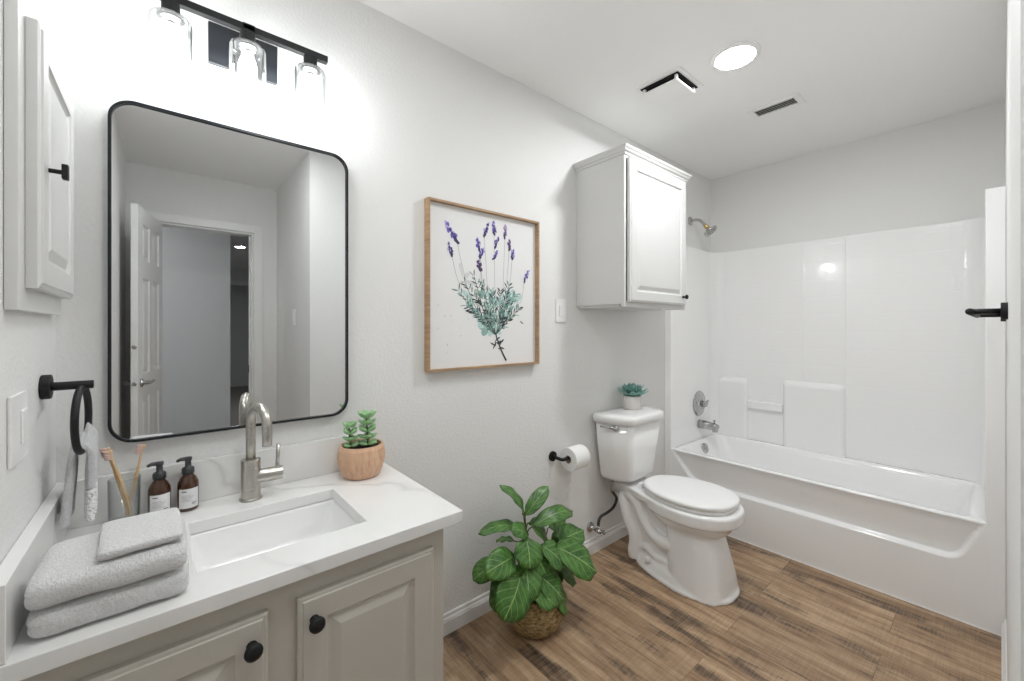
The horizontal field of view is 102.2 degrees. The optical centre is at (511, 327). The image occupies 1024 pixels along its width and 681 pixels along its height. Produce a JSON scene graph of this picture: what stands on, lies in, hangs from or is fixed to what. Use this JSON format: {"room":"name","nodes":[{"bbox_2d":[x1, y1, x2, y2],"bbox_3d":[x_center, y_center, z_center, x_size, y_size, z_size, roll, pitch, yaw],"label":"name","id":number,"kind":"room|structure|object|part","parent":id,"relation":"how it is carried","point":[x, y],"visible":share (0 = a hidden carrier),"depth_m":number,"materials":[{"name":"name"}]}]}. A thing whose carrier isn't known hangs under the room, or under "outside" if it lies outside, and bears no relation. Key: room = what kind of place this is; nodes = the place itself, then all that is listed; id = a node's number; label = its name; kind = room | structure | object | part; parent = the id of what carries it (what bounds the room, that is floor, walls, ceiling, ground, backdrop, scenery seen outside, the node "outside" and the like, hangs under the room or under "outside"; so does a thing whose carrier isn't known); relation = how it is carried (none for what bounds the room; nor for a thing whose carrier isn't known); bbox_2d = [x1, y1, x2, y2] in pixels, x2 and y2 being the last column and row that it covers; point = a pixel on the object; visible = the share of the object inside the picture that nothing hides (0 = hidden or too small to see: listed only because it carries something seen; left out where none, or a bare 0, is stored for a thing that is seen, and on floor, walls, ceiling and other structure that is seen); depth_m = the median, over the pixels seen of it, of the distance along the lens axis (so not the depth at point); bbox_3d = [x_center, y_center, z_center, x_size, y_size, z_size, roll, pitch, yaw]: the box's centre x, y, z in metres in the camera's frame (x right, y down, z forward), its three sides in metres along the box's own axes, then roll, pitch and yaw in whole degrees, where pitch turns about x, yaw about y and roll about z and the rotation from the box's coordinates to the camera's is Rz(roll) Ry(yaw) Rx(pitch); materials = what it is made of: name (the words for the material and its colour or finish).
{"room":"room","nodes":[
{"label":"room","id":0,"kind":"room"},
{"bbox_2d":[0,0,55,563],"bbox_3d":[-0.339,0.049,0.011,0.096,2.505,2.600,0,0,-40],"label":"wall","id":1,"kind":"structure","parent":0,"point":[27,340],"depth_m":0.80,"materials":[{"name":"white paint"}]},
{"bbox_2d":[7,390,27,469],"bbox_3d":[-0.899,0.182,0.754,0.009,0.125,0.112,0,0,-40],"label":"light switch","id":2,"kind":"object","parent":1,"relation":"attached to","point":[17,404],"visible":1,"depth_m":0.74,"materials":[{"name":"white plastic"}]},
{"bbox_2d":[4,0,73,314],"bbox_3d":[-0.958,-0.317,0.867,0.064,0.574,0.403,0,0,-40],"label":"medicine cabinet","id":3,"kind":"object","parent":1,"relation":"attached to","point":[38,104],"visible":1,"depth_m":0.74,"materials":[{"name":"white paint"}]},
{"bbox_3d":[-0.975,-0.314,0.880,0.020,0.485,0.360,0,0,-40],"label":"door","id":4,"kind":"part","parent":3,"relation":"part of","materials":[{"name":"white paint"}]},
{"bbox_3d":[-0.875,-0.302,0.798,0.026,0.028,0.016,0,0,-40],"label":"knob","id":5,"kind":"part","parent":3,"relation":"part of","materials":[{"name":"black metal"}]},
{"bbox_2d":[39,375,93,454],"bbox_3d":[-1.004,0.197,0.935,0.082,0.186,0.160,0,0,-40],"label":"towel ring","id":6,"kind":"object","parent":1,"relation":"attached to","point":[47,386],"visible":1,"depth_m":0.91,"materials":[{"name":"black metal"}]},
{"bbox_3d":[-0.998,0.131,0.939,0.067,0.019,0.019,0,0,-40],"label":"post","id":7,"kind":"part","parent":6,"relation":"part of","materials":[{"name":"black metal"}]},
{"bbox_2d":[59,422,97,528],"bbox_3d":[-1.009,0.337,0.965,0.060,0.218,0.111,0,0,-40],"label":"hand towel","id":8,"kind":"object","parent":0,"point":[89,437],"visible":0.94,"depth_m":0.95,"materials":[{"name":"white fabric"}]},
{"bbox_2d":[337,438,384,479],"bbox_3d":[-0.517,0.452,1.424,0.156,0.108,0.153,0,0,-40],"label":"pot","id":9,"kind":"object","parent":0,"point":[358,459],"depth_m":1.37,"materials":[{"name":"brown wood"}]},
{"bbox_2d":[56,0,709,613],"bbox_3d":[0.203,0.049,2.237,3.800,2.505,0.100,0,0,-40],"label":"wall","id":10,"kind":"structure","parent":0,"point":[411,117],"depth_m":1.65,"materials":[{"name":"white paint"}]},
{"bbox_2d":[55,432,364,529],"bbox_3d":[-0.837,0.447,1.278,0.778,0.120,0.019,0,0,-40],"label":"backsplash","id":11,"kind":"structure","parent":10,"relation":"attached to","point":[218,476],"depth_m":1.23,"materials":[{"name":"stone"}]},
{"bbox_2d":[108,100,347,442],"bbox_3d":[-0.826,-0.150,1.284,0.615,0.916,0.025,0,0,-40],"label":"wall mirror","id":12,"kind":"object","parent":10,"relation":"attached to","point":[228,245],"visible":0.98,"depth_m":1.23,"materials":[{"name":"black metal"}]},
{"bbox_2d":[147,0,327,115],"bbox_3d":[-0.796,-0.792,1.229,0.452,0.227,0.148,0,0,-40],"label":"vanity light","id":13,"kind":"object","parent":10,"relation":"attached to","point":[240,52],"visible":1,"depth_m":1.23,"materials":[{"name":"black metal"}]},
{"bbox_3d":[-0.907,-0.752,1.099,0.094,0.146,0.094,0,0,-40],"label":"lamp shade","id":14,"kind":"part","parent":13,"relation":"part of","materials":[{"name":"clear glass"}]},
{"bbox_2d":[156,0,184,28],"bbox_3d":[-0.907,-0.834,1.099,0.060,0.061,0.060,0,0,-40],"label":"socket","id":15,"kind":"object","parent":13,"relation":"attached to","point":[169,13],"depth_m":1.09,"materials":[{"name":"black metal"}]},
{"bbox_3d":[-0.907,-0.769,1.099,0.047,0.074,0.047,0,0,-40],"label":"bulb","id":16,"kind":"part","parent":13,"relation":"part of","materials":[{"name":"white glass"}]},
{"bbox_3d":[-0.774,-0.752,1.211,0.094,0.146,0.094,0,0,-40],"label":"lamp shade","id":17,"kind":"part","parent":13,"relation":"part of","materials":[{"name":"clear glass"}]},
{"bbox_3d":[-0.796,-0.876,1.240,0.030,0.020,0.092,0,0,-40],"label":"arm","id":18,"kind":"part","parent":13,"relation":"part of","materials":[{"name":"black metal"}]},
{"bbox_3d":[-0.774,-0.769,1.211,0.047,0.074,0.047,0,0,-40],"label":"bulb","id":19,"kind":"part","parent":13,"relation":"part of","materials":[{"name":"white glass"}]},
{"bbox_2d":[236,28,259,55],"bbox_3d":[-0.774,-0.834,1.211,0.060,0.061,0.060,0,0,-40],"label":"socket","id":20,"kind":"object","parent":13,"relation":"attached to","point":[246,43],"depth_m":1.20,"materials":[{"name":"black metal"}]},
{"bbox_3d":[-0.645,-0.752,1.321,0.094,0.146,0.094,0,0,-40],"label":"lamp shade","id":21,"kind":"part","parent":13,"relation":"part of","materials":[{"name":"clear glass"}]},
{"bbox_3d":[-0.645,-0.769,1.321,0.047,0.074,0.047,0,0,-40],"label":"bulb","id":22,"kind":"part","parent":13,"relation":"part of","materials":[{"name":"white glass"}]},
{"bbox_2d":[300,53,320,77],"bbox_3d":[-0.645,-0.834,1.321,0.060,0.061,0.060,0,0,-40],"label":"socket","id":23,"kind":"object","parent":13,"relation":"attached to","point":[309,68],"depth_m":1.31,"materials":[{"name":"black metal"}]},
{"bbox_2d":[424,197,538,371],"bbox_3d":[-0.111,-0.175,1.883,0.623,0.710,0.033,0,0,-40],"label":"framed print","id":24,"kind":"object","parent":10,"relation":"attached to","point":[481,266],"visible":1,"depth_m":1.86,"materials":[{"name":"white paper"}]},
{"bbox_2d":[443,522,627,636],"bbox_3d":[0.274,1.258,2.223,2.090,0.085,0.013,0,0,-40],"label":"baseboard","id":25,"kind":"structure","parent":10,"relation":"attached to","point":[471,610],"depth_m":1.87,"materials":[{"name":"paint"}]},
{"bbox_2d":[549,451,569,460],"bbox_3d":[0.285,0.676,2.190,0.180,0.052,0.076,0,0,-40],"label":"toilet paper holder","id":26,"kind":"object","parent":10,"relation":"attached to","point":[553,456],"visible":0.86,"depth_m":2.16,"materials":[{"name":"black metal"}]},
{"bbox_3d":[0.294,0.679,2.192,0.163,0.023,0.066,0,0,-40],"label":"arm","id":27,"kind":"part","parent":26,"relation":"part of","materials":[{"name":"black metal"}]},
{"bbox_2d":[560,444,589,470],"bbox_3d":[0.335,0.689,2.194,0.110,0.120,0.120,0,0,-40],"label":"toilet paper roll","id":28,"kind":"object","parent":26,"relation":"on","point":[579,455],"visible":0.95,"depth_m":2.16,"materials":[{"name":"paper"}]},
{"bbox_2d":[556,299,565,321],"bbox_3d":[0.263,-0.090,2.216,0.078,0.122,0.009,0,0,-40],"label":"light switch","id":29,"kind":"object","parent":10,"relation":"attached to","point":[560,304],"visible":1,"depth_m":2.21,"materials":[{"name":"white plastic"}]},
{"bbox_2d":[587,480,617,534],"bbox_3d":[0.555,1.024,2.394,0.240,0.307,0.114,0,0,-40],"label":"water supply valve","id":30,"kind":"object","parent":10,"relation":"attached to","point":[590,527],"visible":1,"depth_m":2.36,"materials":[{"name":"black rubber"}]},
{"bbox_2d":[573,143,691,310],"bbox_3d":[0.712,-0.505,2.359,0.671,0.800,0.370,0,0,-40],"label":"upper cabinet","id":31,"kind":"object","parent":10,"relation":"attached to","point":[631,202],"visible":1,"depth_m":2.19,"materials":[{"name":"white paint"}]},
{"bbox_3d":[0.703,-0.886,2.369,0.671,0.038,0.342,0,0,-40],"label":"crown moulding","id":32,"kind":"part","parent":31,"relation":"part of","materials":[{"name":"white paint"}]},
{"bbox_3d":[0.790,-0.497,2.266,0.621,0.784,0.018,0,0,-40],"label":"frame","id":33,"kind":"part","parent":31,"relation":"part of","materials":[{"name":"white paint"}]},
{"bbox_3d":[0.800,-0.491,2.247,0.567,0.725,0.022,0,0,-40],"label":"door","id":34,"kind":"part","parent":31,"relation":"part of","materials":[{"name":"white paint"}]},
{"bbox_2d":[688,217,716,236],"bbox_3d":[1.420,-0.759,3.073,0.100,0.170,0.195,0,0,-40],"label":"shower","id":35,"kind":"object","parent":10,"relation":"attached to","point":[709,230],"visible":1,"depth_m":3.05,"materials":[{"name":"silver metal"}]},
{"bbox_3d":[1.399,-0.785,3.094,0.021,0.076,0.115,0,0,-40],"label":"arm","id":36,"kind":"part","parent":35,"relation":"part of","materials":[{"name":"silver metal"}]},
{"bbox_2d":[510,603,562,638],"bbox_3d":[0.099,1.220,1.815,0.263,0.158,0.263,0,0,-40],"label":"basket","id":37,"kind":"object","parent":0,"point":[538,623],"depth_m":1.70,"materials":[{"name":"brown wicker"}]},
{"bbox_2d":[623,395,640,409],"bbox_3d":[0.720,0.446,2.478,0.107,0.080,0.107,0,0,-40],"label":"pot","id":38,"kind":"object","parent":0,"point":[630,402],"depth_m":2.43,"materials":[{"name":"ceramic"}]},
{"bbox_2d":[358,0,1006,179],"bbox_3d":[2.775,-1.254,-1.809,5.100,0.100,9.600,0,0,-40],"label":"ceiling","id":39,"kind":"structure","parent":0,"point":[861,69],"depth_m":1.86,"materials":[{"name":"white paint"}]},
{"bbox_2d":[634,66,703,107],"bbox_3d":[0.785,-1.184,2.068,0.240,0.040,0.240,0,0,-40],"label":"exhaust fan","id":40,"kind":"object","parent":39,"relation":"attached to","point":[677,84],"visible":1,"depth_m":2.03,"materials":[{"name":"white plastic"}]},
{"bbox_2d":[710,40,760,70],"bbox_3d":[0.988,-1.197,1.831,0.200,0.014,0.200,0,0,-40],"label":"recessed light","id":41,"kind":"object","parent":39,"relation":"in","point":[739,54],"visible":1,"depth_m":1.81,"materials":[{"name":"white plastic"}]},
{"bbox_2d":[715,46,754,68],"bbox_3d":[0.988,-1.192,1.831,0.156,0.004,0.156,0,0,-40],"label":"diffuser","id":42,"kind":"object","parent":41,"relation":"attached to","point":[731,57],"depth_m":1.82,"materials":[{"name":"white plastic"}]},
{"bbox_2d":[746,92,805,120],"bbox_3d":[1.435,-1.200,2.249,0.140,0.008,0.248,0,0,-40],"label":"ceiling vent","id":43,"kind":"object","parent":39,"relation":"in","point":[793,100],"visible":1,"depth_m":2.24,"materials":[{"name":"white plastic"}]},
{"bbox_2d":[443,535,1000,680],"bbox_3d":[1.059,1.351,1.226,3.800,0.100,2.750,0,0,-40],"label":"floor","id":44,"kind":"structure","parent":0,"point":[789,620],"depth_m":1.72,"materials":[{"name":"brown wood"}]},
{"bbox_2d":[22,529,442,680],"bbox_3d":[-0.648,0.920,1.069,0.798,0.762,0.577,0,0,-40],"label":"vanity cabinet","id":45,"kind":"object","parent":44,"relation":"on","point":[378,616],"visible":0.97,"depth_m":0.92,"materials":[{"name":"beige paint"}]},
{"bbox_3d":[-0.636,0.880,0.754,0.333,0.582,0.019,0,0,-40],"label":"door","id":46,"kind":"part","parent":45,"relation":"part of","materials":[{"name":"beige paint"}]},
{"bbox_2d":[0,432,462,680],"bbox_3d":[-0.638,0.463,1.091,0.841,0.152,0.562,0,0,-40],"label":"countertop","id":47,"kind":"structure","parent":45,"relation":"on","point":[390,509],"depth_m":1.00,"materials":[{"name":"stone"}]},
{"bbox_2d":[26,555,188,637],"bbox_3d":[-0.751,0.481,0.789,0.212,0.049,0.194,0,0,-40],"label":"folded towel","id":48,"kind":"object","parent":47,"relation":"on","point":[61,617],"visible":0.48,"depth_m":0.71,"materials":[{"name":"white fabric"}]},
{"bbox_2d":[24,516,186,610],"bbox_3d":[-0.752,0.431,0.787,0.211,0.051,0.199,0,0,-40],"label":"folded towel","id":49,"kind":"object","parent":48,"relation":"on","point":[70,569],"visible":0.77,"depth_m":0.72,"materials":[{"name":"white fabric"}]},
{"bbox_2d":[96,508,182,560],"bbox_3d":[-0.724,0.396,0.810,0.126,0.023,0.164,0,0,-40],"label":"folded washcloth","id":50,"kind":"object","parent":49,"relation":"on","point":[119,537],"visible":1,"depth_m":0.78,"materials":[{"name":"white fabric"}]},
{"bbox_2d":[107,474,140,520],"bbox_3d":[-1.001,0.447,1.067,0.063,0.119,0.063,0,0,-40],"label":"glass tumbler","id":51,"kind":"object","parent":47,"relation":"on","point":[125,474],"visible":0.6,"depth_m":1.08,"materials":[{"name":"clear glass"}]},
{"bbox_2d":[99,447,129,515],"bbox_3d":[-1.011,0.395,1.053,0.010,0.187,0.058,0,0,30],"label":"toothbrush","id":52,"kind":"object","parent":51,"relation":"in","point":[101,449],"visible":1,"depth_m":1.06,"materials":[{"name":"brown wood"}]},
{"bbox_2d":[102,450,133,515],"bbox_3d":[-1.001,0.398,1.051,0.010,0.181,0.061,0,0,31],"label":"toothbrush","id":53,"kind":"object","parent":51,"relation":"in","point":[108,455],"visible":1,"depth_m":1.05,"materials":[{"name":"brown wood"}]},
{"bbox_2d":[125,444,145,514],"bbox_3d":[-0.992,0.398,1.089,0.042,0.180,0.015,0,0,-40],"label":"toothbrush","id":54,"kind":"object","parent":51,"relation":"in","point":[140,447],"visible":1,"depth_m":1.09,"materials":[{"name":"brown wood"}]},
{"bbox_2d":[146,461,170,512],"bbox_3d":[-0.953,0.433,1.115,0.052,0.146,0.050,0,0,-40],"label":"soap bottle","id":55,"kind":"object","parent":47,"relation":"on","point":[159,490],"visible":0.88,"depth_m":1.10,"materials":[{"name":"orange glass"}]},
{"bbox_2d":[176,456,198,511],"bbox_3d":[-0.908,0.433,1.156,0.052,0.146,0.050,0,0,-40],"label":"soap bottle","id":56,"kind":"object","parent":47,"relation":"on","point":[188,483],"visible":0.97,"depth_m":1.14,"materials":[{"name":"orange glass"}]},
{"bbox_2d":[239,403,282,502],"bbox_3d":[-0.727,0.362,1.211,0.113,0.289,0.143,0,0,-40],"label":"faucet","id":57,"kind":"object","parent":47,"relation":"on","point":[252,474],"visible":1,"depth_m":1.21,"materials":[{"name":"silver metal"}]},
{"bbox_3d":[-0.732,0.304,1.195,0.130,0.174,0.026,0,0,36],"label":"spout","id":58,"kind":"part","parent":57,"relation":"part of","materials":[{"name":"silver metal"}]},
{"bbox_3d":[-0.734,0.443,1.252,0.068,0.040,0.041,0,0,-36],"label":"handle","id":59,"kind":"part","parent":57,"relation":"part of","materials":[{"name":"silver metal"}]},
{"bbox_3d":[-0.717,0.393,1.265,0.014,0.076,0.011,0,0,-40],"label":"lever","id":60,"kind":"part","parent":57,"relation":"part of","materials":[{"name":"silver metal"}]},
{"bbox_2d":[190,499,357,572],"bbox_3d":[-0.610,0.598,1.078,0.394,0.114,0.320,0,0,-40],"label":"sink","id":61,"kind":"object","parent":47,"relation":"in","point":[220,546],"visible":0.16,"depth_m":1.18,"materials":[{"name":"ceramic"}]},
{"bbox_2d":[337,409,384,479],"bbox_3d":[-0.517,0.396,1.424,0.156,0.220,0.153,0,0,-40],"label":"potted succulent","id":62,"kind":"object","parent":47,"relation":"on","point":[363,458],"visible":1,"depth_m":1.39,"materials":[{"name":"brown wood"}]},
{"bbox_3d":[-0.516,0.643,0.823,0.034,0.034,0.032,0,0,-40],"label":"knob","id":63,"kind":"part","parent":45,"relation":"part of","materials":[{"name":"black metal"}]},
{"bbox_3d":[-0.426,0.643,0.900,0.034,0.034,0.032,0,0,-40],"label":"knob","id":64,"kind":"part","parent":45,"relation":"part of","materials":[{"name":"black metal"}]},
{"bbox_3d":[-0.340,0.880,1.006,0.333,0.582,0.019,0,0,-40],"label":"door","id":65,"kind":"part","parent":45,"relation":"part of","materials":[{"name":"beige paint"}]},
{"bbox_2d":[472,485,596,638],"bbox_3d":[0.123,0.983,1.812,0.649,0.633,0.298,0,0,-40],"label":"leaf plant","id":66,"kind":"object","parent":44,"relation":"on","point":[529,595],"visible":1,"depth_m":1.71,"materials":[{"name":"plant"}]},
{"bbox_2d":[593,405,744,606],"bbox_3d":[0.850,0.893,2.235,0.467,0.815,0.715,0,0,-40],"label":"toilet","id":67,"kind":"object","parent":44,"relation":"on","point":[678,527],"visible":1,"depth_m":2.15,"materials":[{"name":"ceramic"}]},
{"bbox_3d":[0.537,0.554,2.281,0.101,0.033,0.024,0,0,19],"label":"flush lever","id":68,"kind":"part","parent":67,"relation":"part of","materials":[{"name":"silver metal"}]},
{"bbox_3d":[0.704,0.699,2.427,0.414,0.340,0.213,0,0,-40],"label":"tank","id":69,"kind":"part","parent":67,"relation":"part of","materials":[{"name":"ceramic"}]},
{"bbox_3d":[0.706,0.512,2.425,0.442,0.052,0.238,0,0,-40],"label":"tank lid","id":70,"kind":"part","parent":67,"relation":"part of","materials":[{"name":"ceramic"}]},
{"bbox_2d":[617,383,647,409],"bbox_3d":[0.720,0.409,2.471,0.186,0.152,0.184,0,0,-40],"label":"potted succulent","id":71,"kind":"object","parent":67,"relation":"on","point":[632,392],"visible":1,"depth_m":2.44,"materials":[{"name":"ceramic"}]},
{"bbox_3d":[0.928,0.882,2.169,0.358,0.016,0.455,0,0,-40],"label":"seat","id":72,"kind":"part","parent":67,"relation":"part of","materials":[{"name":"white plastic"}]},
{"bbox_3d":[0.928,0.855,2.169,0.374,0.028,0.472,0,0,-40],"label":"lid","id":73,"kind":"part","parent":67,"relation":"part of","materials":[{"name":"white plastic"}]},
{"bbox_2d":[665,186,1005,635],"bbox_3d":[1.842,0.352,2.548,0.712,1.897,1.540,0,0,-40],"label":"bathtub","id":74,"kind":"object","parent":44,"relation":"on","point":[856,402],"visible":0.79,"depth_m":2.49,"materials":[{"name":"white plastic"}]},
{"bbox_2d":[693,391,708,415],"bbox_3d":[1.439,0.573,3.112,0.192,0.192,0.066,0,0,-40],"label":"shower valve","id":75,"kind":"object","parent":74,"relation":"attached to","point":[699,403],"visible":1,"depth_m":3.10,"materials":[{"name":"silver metal"}]},
{"bbox_3d":[1.447,0.569,3.105,0.052,0.056,0.047,0,0,-40],"label":"handle","id":76,"kind":"part","parent":75,"relation":"part of","materials":[{"name":"silver metal"}]},
{"bbox_3d":[1.419,0.886,3.038,0.074,0.075,0.032,0,0,-40],"label":"overflow plate","id":77,"kind":"part","parent":74,"relation":"part of","materials":[{"name":"silver metal"}]},
{"bbox_2d":[697,419,718,432],"bbox_3d":[1.470,0.726,3.085,0.066,0.087,0.148,0,0,-40],"label":"tub spout","id":78,"kind":"object","parent":74,"relation":"attached to","point":[703,424],"visible":1,"depth_m":3.06,"materials":[{"name":"silver metal"}]},
{"bbox_2d":[719,377,747,438],"bbox_3d":[1.709,0.640,3.208,0.026,0.518,0.230,0,0,-40],"label":"shelf","id":79,"kind":"object","parent":74,"relation":"attached to","point":[733,391],"depth_m":3.19,"materials":[{"name":"white plastic"}]},
{"bbox_2d":[783,380,845,456],"bbox_3d":[2.044,0.635,2.812,0.026,0.528,0.358,0,0,-40],"label":"shelf","id":80,"kind":"object","parent":74,"relation":"attached to","point":[814,411],"depth_m":2.79,"materials":[{"name":"white plastic"}]},
{"bbox_2d":[671,434,986,524],"bbox_3d":[1.838,1.009,2.552,0.703,0.340,1.449,0,0,-40],"label":"basin","id":81,"kind":"object","parent":74,"relation":"in","point":[775,482],"depth_m":2.43,"materials":[{"name":"white ceramic"}]},
{"bbox_2d":[710,101,1004,252],"bbox_3d":[2.150,0.049,2.808,0.090,2.505,1.542,0,0,-40],"label":"wall","id":82,"kind":"structure","parent":0,"point":[940,170],"depth_m":2.61,"materials":[{"name":"white paint"}]},
{"bbox_2d":[1005,0,1023,680],"bbox_3d":[2.018,0.049,0.916,2.735,2.505,1.178,0,0,-40],"label":"wall","id":83,"kind":"structure","parent":0,"point":[1014,76],"depth_m":0.64,"materials":[{"name":"white paint"}]},
{"bbox_2d":[965,302,1007,320],"bbox_3d":[1.710,-0.051,1.485,0.662,0.052,0.088,0,0,-40],"label":"towel bar","id":84,"kind":"object","parent":83,"relation":"attached to","point":[1002,312],"visible":0.94,"depth_m":1.28,"materials":[{"name":"black metal"}]},
{"bbox_3d":[1.475,-0.051,1.291,0.017,0.017,0.068,0,0,-40],"label":"post","id":85,"kind":"part","parent":84,"relation":"part of","materials":[{"name":"black metal"}]},
{"bbox_3d":[1.941,-0.051,1.685,0.017,0.017,0.068,0,0,-40],"label":"post","id":86,"kind":"part","parent":84,"relation":"part of","materials":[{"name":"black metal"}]},
{"bbox_2d":[1001,619,1006,680],"bbox_3d":[1.324,1.258,1.109,1.925,0.085,0.013,0,0,-40],"label":"baseboard","id":87,"kind":"structure","parent":83,"relation":"attached to","point":[1003,625],"depth_m":1.56,"materials":[{"name":"paint"}]}
]}

